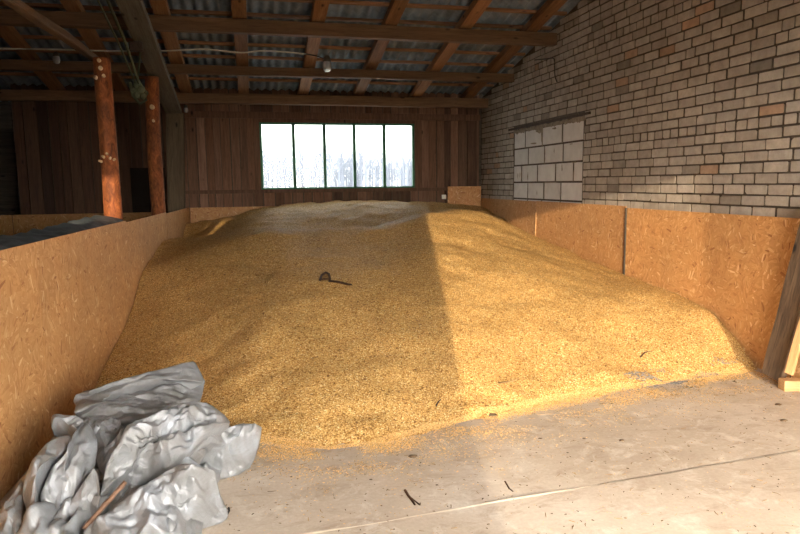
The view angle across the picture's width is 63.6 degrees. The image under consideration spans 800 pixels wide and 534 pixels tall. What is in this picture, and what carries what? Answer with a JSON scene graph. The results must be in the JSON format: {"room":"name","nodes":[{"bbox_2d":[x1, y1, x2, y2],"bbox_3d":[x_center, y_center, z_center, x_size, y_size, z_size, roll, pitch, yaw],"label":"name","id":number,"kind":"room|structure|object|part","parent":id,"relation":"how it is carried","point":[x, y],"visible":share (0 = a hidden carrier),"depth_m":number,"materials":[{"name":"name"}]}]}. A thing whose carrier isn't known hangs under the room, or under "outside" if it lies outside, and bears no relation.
{"room":"farm building","nodes":[
{"label":"farm building","id":0,"kind":"room"},
{"bbox_2d":[0,101,20,232],"bbox_3d":[-6.880,-1.728,11.327,5.700,3.900,2.000,-2,8,-13],"label":"wall","id":1,"kind":"structure","parent":0,"point":[10,204],"depth_m":12.13,"materials":[{"name":"brown wood"}]},
{"bbox_2d":[10,83,483,222],"bbox_3d":[-2.179,-1.624,11.291,8.160,3.600,0.130,-2,8,-13],"label":"wall","id":2,"kind":"structure","parent":0,"point":[57,142],"depth_m":11.02,"materials":[{"name":"brown wood"}]},
{"bbox_2d":[60,0,129,90],"bbox_3d":[-3.158,-3.331,4.448,0.187,2.617,12.347,-2,8,-13],"label":"rafter","id":3,"kind":"object","parent":2,"relation":"attached to","point":[90,37],"visible":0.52,"depth_m":8.49,"materials":[{"name":"brown wood"}]},
{"bbox_2d":[130,168,166,212],"bbox_3d":[-4.224,-0.707,10.925,0.540,1.920,0.010,-2,8,-13],"label":"door","id":4,"kind":"structure","parent":2,"relation":"in","point":[140,188],"depth_m":10.82,"materials":[{"name":"black wood"}]},
{"bbox_2d":[259,122,414,189],"bbox_3d":[-1.085,-1.978,11.514,2.760,1.160,0.060,-2,8,-13],"label":"window","id":5,"kind":"structure","parent":2,"relation":"in","point":[292,124],"depth_m":11.49,"materials":[{"name":"green paint"}]},
{"bbox_2d":[351,0,408,95],"bbox_3d":[0.585,-3.482,5.291,0.183,2.616,12.347,-2,8,-13],"label":"rafter","id":6,"kind":"object","parent":2,"relation":"attached to","point":[396,8],"visible":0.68,"depth_m":9.18,"materials":[{"name":"brown wood"}]},
{"bbox_2d":[0,0,580,101],"bbox_3d":[-2.478,-3.482,4.683,11.900,2.868,13.820,-2,8,-13],"label":"ceiling","id":7,"kind":"structure","parent":0,"point":[254,6],"depth_m":9.28,"materials":[{"name":"grey metal"}]},
{"bbox_2d":[0,26,65,89],"bbox_3d":[-4.094,-3.294,4.237,0.185,2.621,12.348,-2,8,-13],"label":"rafter","id":8,"kind":"object","parent":7,"relation":"attached to","point":[9,34],"visible":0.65,"depth_m":8.70,"materials":[{"name":"brown wood"}]},
{"bbox_2d":[149,0,192,92],"bbox_3d":[-2.194,-3.369,4.665,0.183,2.614,12.348,-2,8,-13],"label":"rafter","id":9,"kind":"object","parent":7,"relation":"attached to","point":[160,7],"visible":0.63,"depth_m":8.76,"materials":[{"name":"brown wood"}]},
{"bbox_2d":[0,72,493,86],"bbox_3d":[-3.781,-2.978,10.144,11.120,0.045,0.093,-2,8,-13],"label":"batten","id":10,"kind":"object","parent":9,"relation":"on","point":[1,73],"visible":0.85,"depth_m":10.49,"materials":[{"name":"brown wood"}]},
{"bbox_2d":[0,49,513,66],"bbox_3d":[-3.582,-3.050,9.250,11.120,0.044,0.088,-2,8,-13],"label":"batten","id":11,"kind":"object","parent":9,"relation":"on","point":[5,50],"visible":0.66,"depth_m":9.63,"materials":[{"name":"brown wood"}]},
{"bbox_2d":[0,35,525,55],"bbox_3d":[-3.483,-3.086,8.804,11.120,0.044,0.086,-2,8,-13],"label":"batten","id":12,"kind":"object","parent":9,"relation":"on","point":[103,39],"visible":0.78,"depth_m":9.18,"materials":[{"name":"brown wood"}]},
{"bbox_2d":[0,1,551,29],"bbox_3d":[-3.284,-3.157,7.909,11.120,0.044,0.087,-2,8,-13],"label":"batten","id":13,"kind":"object","parent":9,"relation":"on","point":[36,5],"visible":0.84,"depth_m":8.30,"materials":[{"name":"brown wood"}]},
{"bbox_2d":[262,0,566,15],"bbox_3d":[-3.185,-3.192,7.463,11.120,0.043,0.092,-2,8,-13],"label":"batten","id":14,"kind":"object","parent":9,"relation":"on","point":[340,2],"visible":0.85,"depth_m":8.23,"materials":[{"name":"brown wood"}]},
{"bbox_2d":[231,0,248,93],"bbox_3d":[-1.295,-3.405,4.868,0.184,2.617,12.348,-2,8,-13],"label":"rafter","id":15,"kind":"object","parent":7,"relation":"attached to","point":[238,7],"visible":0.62,"depth_m":8.85,"materials":[{"name":"brown wood"}]},
{"bbox_2d":[0,48,305,63],"bbox_3d":[-3.455,-2.832,8.667,4.362,0.266,0.090,-2,8,-13],"label":"cable","id":16,"kind":"object","parent":15,"relation":"attached to","point":[56,57],"depth_m":8.58,"materials":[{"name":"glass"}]},
{"bbox_2d":[53,56,59,63],"bbox_3d":[-4.494,-2.707,8.443,0.090,0.098,0.090,-2,8,-13],"label":"glass jar","id":17,"kind":"object","parent":16,"relation":"on","point":[56,59],"depth_m":8.41,"materials":[{"name":"glass"}]},
{"bbox_3d":[-3.456,-2.914,8.656,4.362,0.101,0.021,-2,8,-13],"label":"roof wire","id":18,"kind":"part","parent":16,"relation":"part of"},
{"bbox_3d":[-1.200,-2.991,9.166,0.270,0.074,0.016,-2,8,-13],"label":"wire","id":19,"kind":"object","parent":16,"relation":"hanging from","visible":0},
{"bbox_2d":[323,55,331,71],"bbox_3d":[-1.043,-2.905,9.214,0.128,0.230,0.128,-2,8,-13],"label":"hanging lamp","id":20,"kind":"object","parent":19,"relation":"hanging from","point":[327,67],"visible":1,"depth_m":9.17,"materials":[{"name":"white glass"}]},
{"bbox_2d":[323,61,331,71],"bbox_3d":[-1.042,-2.860,9.219,0.128,0.140,0.128,-2,8,-13],"label":"glass jar","id":21,"kind":"object","parent":20,"relation":"on","point":[327,67],"depth_m":9.17,"materials":[{"name":"glass"}]},
{"bbox_2d":[408,0,491,96],"bbox_3d":[1.591,-3.525,5.518,0.181,2.617,12.348,-2,8,-13],"label":"rafter","id":22,"kind":"object","parent":7,"relation":"attached to","point":[476,8],"visible":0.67,"depth_m":9.33,"materials":[{"name":"brown wood"}]},
{"bbox_2d":[459,0,567,97],"bbox_3d":[2.525,-3.560,5.728,0.183,2.620,12.348,-2,8,-13],"label":"rafter","id":23,"kind":"object","parent":7,"relation":"attached to","point":[549,8],"visible":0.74,"depth_m":9.46,"materials":[{"name":"brown wood"}]},
{"bbox_2d":[0,368,799,533],"bbox_3d":[0.265,0.876,5.809,6.000,0.001,13.100,-2,8,-13],"label":"floor","id":24,"kind":"structure","parent":0,"point":[644,432],"depth_m":3.56,"materials":[{"name":"concrete"}]},
{"bbox_2d":[0,242,51,500],"bbox_3d":[-2.043,0.619,3.000,0.012,1.285,2.162,-2,8,-11],"label":"sheet","id":25,"kind":"object","parent":24,"relation":"on","point":[25,426],"visible":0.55,"depth_m":3.68,"materials":[{"name":"brown wood"}]},
{"bbox_2d":[35,221,131,436],"bbox_3d":[-2.472,0.332,5.243,0.012,1.285,2.441,-2,8,-11],"label":"sheet","id":26,"kind":"object","parent":24,"relation":"on","point":[84,280],"visible":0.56,"depth_m":4.81,"materials":[{"name":"brown wood"}]},
{"bbox_2d":[93,57,122,219],"bbox_3d":[-2.902,-0.618,6.482,0.197,2.860,0.206,-2,8,-13],"label":"log post","id":27,"kind":"object","parent":24,"relation":"on","point":[111,188],"visible":0.59,"depth_m":6.34,"materials":[{"name":"brown wood"}]},
{"bbox_2d":[0,0,98,61],"bbox_3d":[-2.911,-1.996,5.460,0.095,0.086,3.152,-2,8,-11],"label":"pole","id":28,"kind":"object","parent":27,"relation":"on","point":[19,6],"visible":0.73,"depth_m":5.20,"materials":[{"name":"brown wood"}]},
{"bbox_2d":[0,361,261,533],"bbox_3d":[-1.365,0.978,3.499,1.159,0.565,1.719,-1,7,-2],"label":"tarp","id":29,"kind":"object","parent":24,"relation":"on","point":[151,431],"visible":0.99,"depth_m":3.12,"materials":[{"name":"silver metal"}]},
{"bbox_2d":[82,481,126,529],"bbox_3d":[-1.303,1.050,2.850,0.201,0.165,0.023,-7,10,-42],"label":"wooden stick","id":30,"kind":"object","parent":29,"relation":"on","point":[120,487],"visible":1,"depth_m":2.84,"materials":[{"name":"brown wood"}]},
{"bbox_2d":[126,212,167,307],"bbox_3d":[-2.927,0.040,7.608,0.012,1.265,2.392,-2,8,-11],"label":"sheet","id":31,"kind":"object","parent":24,"relation":"on","point":[145,235],"visible":0.38,"depth_m":7.07,"materials":[{"name":"brown wood"}]},
{"bbox_2d":[145,76,165,215],"bbox_3d":[-3.410,-1.067,9.045,0.244,3.100,0.213,3,8,28],"label":"log post","id":32,"kind":"object","parent":24,"relation":"on","point":[153,132],"visible":0.64,"depth_m":8.89,"materials":[{"name":"brown wood"}]},
{"bbox_2d":[166,113,184,212],"bbox_3d":[-3.723,-1.133,10.743,0.380,2.812,0.181,-2,8,-12],"label":"timber post","id":33,"kind":"object","parent":24,"relation":"on","point":[175,129],"visible":0.56,"depth_m":10.59,"materials":[{"name":"brown wood"}]},
{"bbox_2d":[115,0,181,112],"bbox_3d":[-3.024,-2.787,7.505,0.253,1.355,6.168,-2,8,-13],"label":"brace","id":34,"kind":"object","parent":33,"relation":"on","point":[134,13],"visible":0.91,"depth_m":7.99,"materials":[{"name":"brown wood"}]},
{"bbox_2d":[166,207,189,238],"bbox_3d":[-3.365,-0.249,9.924,0.012,1.250,2.347,-2,8,-11],"label":"sheet","id":35,"kind":"object","parent":24,"relation":"on","point":[176,220],"visible":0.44,"depth_m":9.60,"materials":[{"name":"brown wood"}]},
{"bbox_2d":[190,206,266,222],"bbox_3d":[-2.379,-0.438,11.319,2.430,1.245,0.012,-2,8,-13],"label":"sheet","id":36,"kind":"object","parent":24,"relation":"on","point":[206,213],"visible":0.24,"depth_m":11.07,"materials":[{"name":"brown wood"}]},
{"bbox_2d":[404,489,419,504],"bbox_3d":[0.054,1.197,3.345,0.032,0.016,0.180,-4,8,-24],"label":"dry twig","id":37,"kind":"object","parent":24,"relation":"on","point":[413,501],"visible":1,"depth_m":3.33,"materials":[{"name":"brown wood"}]},
{"bbox_2d":[95,200,756,446],"bbox_3d":[-0.255,-0.015,7.599,5.536,1.347,8.215,-2,8,-13],"label":"heap","id":38,"kind":"object","parent":24,"relation":"on","point":[225,255],"visible":0.94,"depth_m":5.68,"materials":[{"name":"yellow food"}]},
{"bbox_2d":[319,272,351,284],"bbox_3d":[-0.648,0.115,6.061,0.185,0.096,0.412,-7,10,-42],"label":"shovel","id":39,"kind":"object","parent":38,"relation":"on","point":[324,273],"visible":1,"depth_m":6.05,"materials":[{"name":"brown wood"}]},
{"bbox_2d":[448,186,480,205],"bbox_3d":[1.208,-0.733,12.103,0.650,1.550,0.012,-2,8,-13],"label":"sheet","id":40,"kind":"object","parent":24,"relation":"on","point":[467,195],"visible":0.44,"depth_m":12.02,"materials":[{"name":"brown wood"}]},
{"bbox_2d":[481,198,536,235],"bbox_3d":[1.811,-0.492,11.066,0.012,1.325,2.445,-2,8,-13],"label":"sheet","id":41,"kind":"object","parent":24,"relation":"on","point":[520,214],"visible":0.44,"depth_m":10.57,"materials":[{"name":"brown wood"}]},
{"bbox_2d":[229,229,798,533],"bbox_3d":[0.795,0.401,5.289,4.446,1.066,5.380,-2,8,-13],"label":"litter","id":42,"kind":"object","parent":24,"relation":"on","point":[478,229],"visible":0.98,"depth_m":4.40,"materials":[{"name":"yellow food"}]},
{"bbox_2d":[303,450,799,533],"bbox_3d":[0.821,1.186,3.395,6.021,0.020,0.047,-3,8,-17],"label":"joint","id":43,"kind":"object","parent":24,"relation":"in","point":[796,450],"depth_m":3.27,"materials":[{"name":"grey concrete"}]},
{"bbox_2d":[536,201,625,273],"bbox_3d":[2.353,-0.194,8.708,0.012,1.330,2.410,-2,8,-13],"label":"sheet","id":44,"kind":"object","parent":24,"relation":"on","point":[593,232],"visible":0.51,"depth_m":8.35,"materials":[{"name":"brown wood"}]},
{"bbox_2d":[622,357,760,391],"bbox_3d":[2.362,0.867,5.268,1.376,0.108,0.425,-2,8,-13],"label":"grey chaff","id":45,"kind":"object","parent":24,"relation":"on","point":[631,372],"visible":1,"depth_m":5.22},
{"bbox_2d":[625,208,799,377],"bbox_3d":[2.899,0.117,6.347,0.012,1.310,2.415,-2,8,-13],"label":"sheet","id":46,"kind":"object","parent":24,"relation":"on","point":[734,267],"visible":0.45,"depth_m":5.95,"materials":[{"name":"brown wood"}]},
{"bbox_2d":[623,208,626,274],"bbox_3d":[2.619,-0.033,7.528,0.023,1.310,0.022,-2,8,-13],"label":"batten","id":47,"kind":"object","parent":46,"relation":"attached to","point":[625,224],"visible":0.59,"depth_m":7.49,"materials":[{"name":"brown wood"}]},
{"bbox_2d":[762,223,799,380],"bbox_3d":[3.042,0.212,4.973,0.095,1.416,0.454,-4,8,-26],"label":"plank","id":48,"kind":"object","parent":24,"relation":"on","point":[788,313],"visible":0.82,"depth_m":5.02,"materials":[{"name":"brown wood"}]},
{"bbox_2d":[785,318,799,375],"bbox_3d":[2.990,0.491,4.818,0.045,0.670,0.174,-7,9,-38],"label":"board","id":49,"kind":"object","parent":48,"relation":"attached to","point":[794,352],"visible":1,"depth_m":4.85,"materials":[{"name":"beige wood"}]},
{"bbox_2d":[778,378,799,391],"bbox_3d":[3.050,0.909,4.991,0.200,0.085,0.090,-1,7,0],"label":"wood block","id":50,"kind":"object","parent":24,"relation":"on","point":[785,384],"visible":1,"depth_m":4.95,"materials":[{"name":"beige wood"}]},
{"bbox_2d":[791,354,799,377],"bbox_3d":[3.440,0.416,4.000,0.012,1.310,2.400,-2,8,-13],"label":"sheet","id":51,"kind":"object","parent":24,"relation":"on","point":[797,370],"visible":0.02,"depth_m":5.17,"materials":[{"name":"brown wood"}]},
{"bbox_2d":[481,0,799,377],"bbox_3d":[3.016,-2.074,6.059,0.295,5.726,12.515,-2,8,-13],"label":"wall","id":52,"kind":"structure","parent":0,"point":[673,105],"depth_m":6.83,"materials":[{"name":"brick"}]},
{"bbox_2d":[0,89,488,107],"bbox_3d":[-3.841,-2.742,10.451,11.120,0.171,0.150,-2,8,-13],"label":"purlin","id":53,"kind":"object","parent":52,"relation":"attached to","point":[5,94],"visible":0.89,"depth_m":10.75,"materials":[{"name":"brown wood"}]},
{"bbox_2d":[0,59,513,82],"bbox_3d":[-3.580,-2.851,9.277,11.120,0.138,0.132,-2,8,-13],"label":"purlin","id":54,"kind":"object","parent":52,"relation":"attached to","point":[5,64],"visible":0.89,"depth_m":9.59,"materials":[{"name":"brown wood"}]},
{"bbox_2d":[0,9,556,46],"bbox_3d":[-3.249,-2.955,7.789,11.120,0.176,0.137,-2,8,-13],"label":"purlin","id":55,"kind":"object","parent":52,"relation":"attached to","point":[8,17],"visible":0.91,"depth_m":8.17,"materials":[{"name":"brown wood"}]},
{"bbox_2d":[97,0,147,104],"bbox_3d":[-2.965,-2.280,6.961,0.235,0.875,1.558,-2,8,-13],"label":"chain hoist","id":56,"kind":"object","parent":55,"relation":"hanging from","point":[138,90],"visible":1,"depth_m":7.38,"materials":[{"name":"metal"}]},
{"bbox_2d":[535,58,556,81],"bbox_3d":[2.104,-2.839,9.318,0.016,0.442,0.744,-2,8,-13],"label":"cable","id":57,"kind":"object","parent":52,"relation":"attached to","point":[545,58],"visible":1,"depth_m":9.04,"materials":[{"name":"black metal"}]},
{"bbox_3d":[-5.673,1.017,6.009,5.500,0.198,16.100,-2,8,-13],"label":"floor","id":58,"kind":"structure","parent":0,"visible":0},
{"bbox_2d":[0,215,13,234],"bbox_3d":[-7.235,-0.185,9.994,2.300,1.190,0.012,-2,8,-13],"label":"sheet","id":59,"kind":"object","parent":58,"relation":"on","point":[6,224],"visible":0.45,"depth_m":10.16,"materials":[{"name":"brown wood"}]},
{"bbox_2d":[12,212,150,234],"bbox_3d":[-5.037,-0.273,10.489,2.190,1.190,0.012,-2,8,-13],"label":"sheet","id":60,"kind":"object","parent":58,"relation":"on","point":[21,223],"visible":0.24,"depth_m":10.29,"materials":[{"name":"brown wood"}]},
{"label":"outside","id":61,"kind":"structure","parent":0,"visible":0},
{"bbox_3d":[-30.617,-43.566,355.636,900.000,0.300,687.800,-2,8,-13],"label":"ground","id":62,"kind":"structure","parent":61,"visible":0},
{"bbox_2d":[262,141,411,187],"bbox_3d":[5.548,-41.036,262.831,251.977,17.819,44.384,-2,8,-13],"label":"treeline","id":63,"kind":"object","parent":62,"relation":"on","point":[343,173],"visible":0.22,"depth_m":243.55,"materials":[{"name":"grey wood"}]},
{"bbox_3d":[-5.352,0.462,5.805,5.080,0.966,8.500,-2,8,-13],"label":"heap","id":64,"kind":"object","parent":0,"visible":0},
{"bbox_2d":[0,215,122,249],"bbox_3d":[-2.707,-0.096,4.648,0.620,0.404,3.646,-2,8,-11],"label":"tarp","id":65,"kind":"object","parent":64,"relation":"on","point":[6,241],"visible":0.61,"depth_m":4.77,"materials":[{"name":"grey plastic"}]},
{"bbox_3d":[-2.406,-3.264,3.994,11.120,0.161,0.139,-2,8,-13],"label":"purlin","id":66,"kind":"object","parent":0,"visible":0},
{"bbox_2d":[297,0,329,94],"bbox_3d":[-0.342,-3.448,5.082,0.190,2.615,12.348,-2,8,-13],"label":"rafter","id":67,"kind":"object","parent":66,"relation":"on","point":[319,10],"visible":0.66,"depth_m":9.02,"materials":[{"name":"brown wood"}]}
]}

